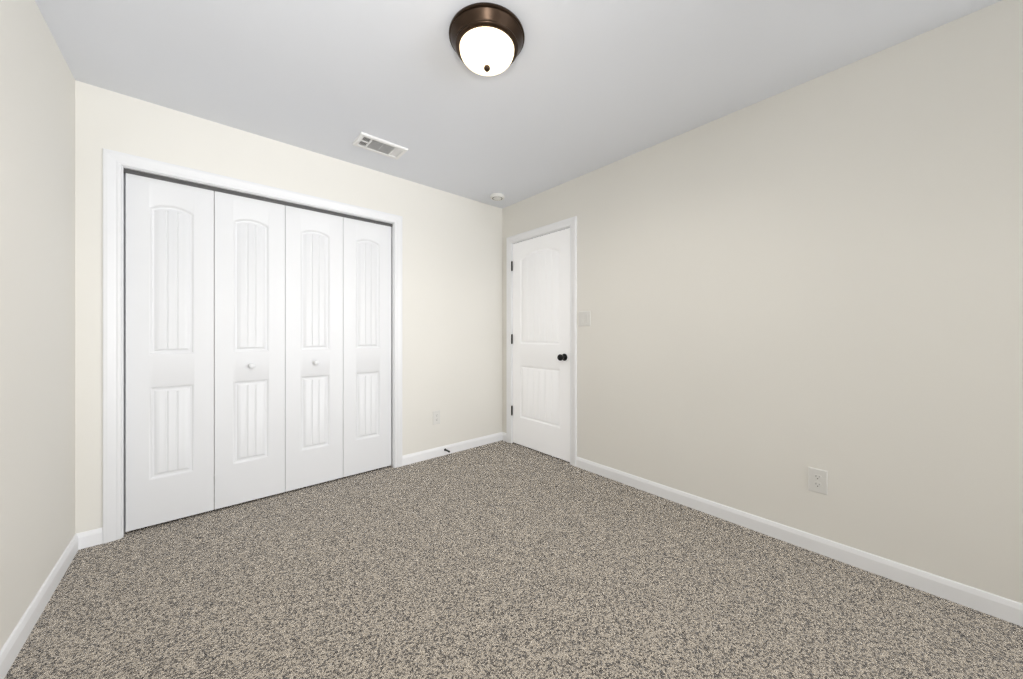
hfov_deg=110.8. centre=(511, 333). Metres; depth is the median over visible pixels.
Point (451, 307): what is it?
wall
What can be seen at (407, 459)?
baseboard
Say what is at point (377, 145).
ceiling vent
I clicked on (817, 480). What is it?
outlet
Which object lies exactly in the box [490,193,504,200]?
smoke detector
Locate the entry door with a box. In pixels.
[511,228,569,461]
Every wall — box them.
[0,0,74,650]
[75,80,501,533]
[502,0,1022,603]
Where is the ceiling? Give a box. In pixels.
[35,0,1001,208]
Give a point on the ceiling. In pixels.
(576, 89)
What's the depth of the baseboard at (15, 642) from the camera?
1.40 m
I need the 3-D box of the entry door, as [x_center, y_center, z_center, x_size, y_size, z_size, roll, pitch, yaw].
[0.240,0.102,3.314,0.111,2.023,0.762,0,0,-41]
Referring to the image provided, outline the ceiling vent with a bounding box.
[352,132,407,159]
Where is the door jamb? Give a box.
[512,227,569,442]
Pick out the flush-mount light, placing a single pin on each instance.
(466, 19)
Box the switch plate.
[578,311,590,325]
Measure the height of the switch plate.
0.124 m
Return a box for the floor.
[4,440,1022,678]
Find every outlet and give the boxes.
[433,410,439,424]
[808,467,827,494]
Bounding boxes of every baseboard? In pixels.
[0,530,91,678]
[402,432,505,465]
[576,457,1022,626]
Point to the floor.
(501, 559)
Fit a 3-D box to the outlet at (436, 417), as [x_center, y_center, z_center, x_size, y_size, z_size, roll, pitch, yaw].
[-0.681,0.767,3.211,0.076,0.122,0.007,0,0,-41]
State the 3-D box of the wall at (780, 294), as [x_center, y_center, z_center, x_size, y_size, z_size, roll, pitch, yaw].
[1.067,-0.095,2.484,0.120,2.440,3.400,0,0,-41]
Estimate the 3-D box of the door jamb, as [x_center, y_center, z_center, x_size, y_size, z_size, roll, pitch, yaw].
[0.302,0.096,3.362,0.120,2.058,0.794,0,0,-41]
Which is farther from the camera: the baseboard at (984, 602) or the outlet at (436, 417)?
the outlet at (436, 417)
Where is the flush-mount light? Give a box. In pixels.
[449,2,524,75]

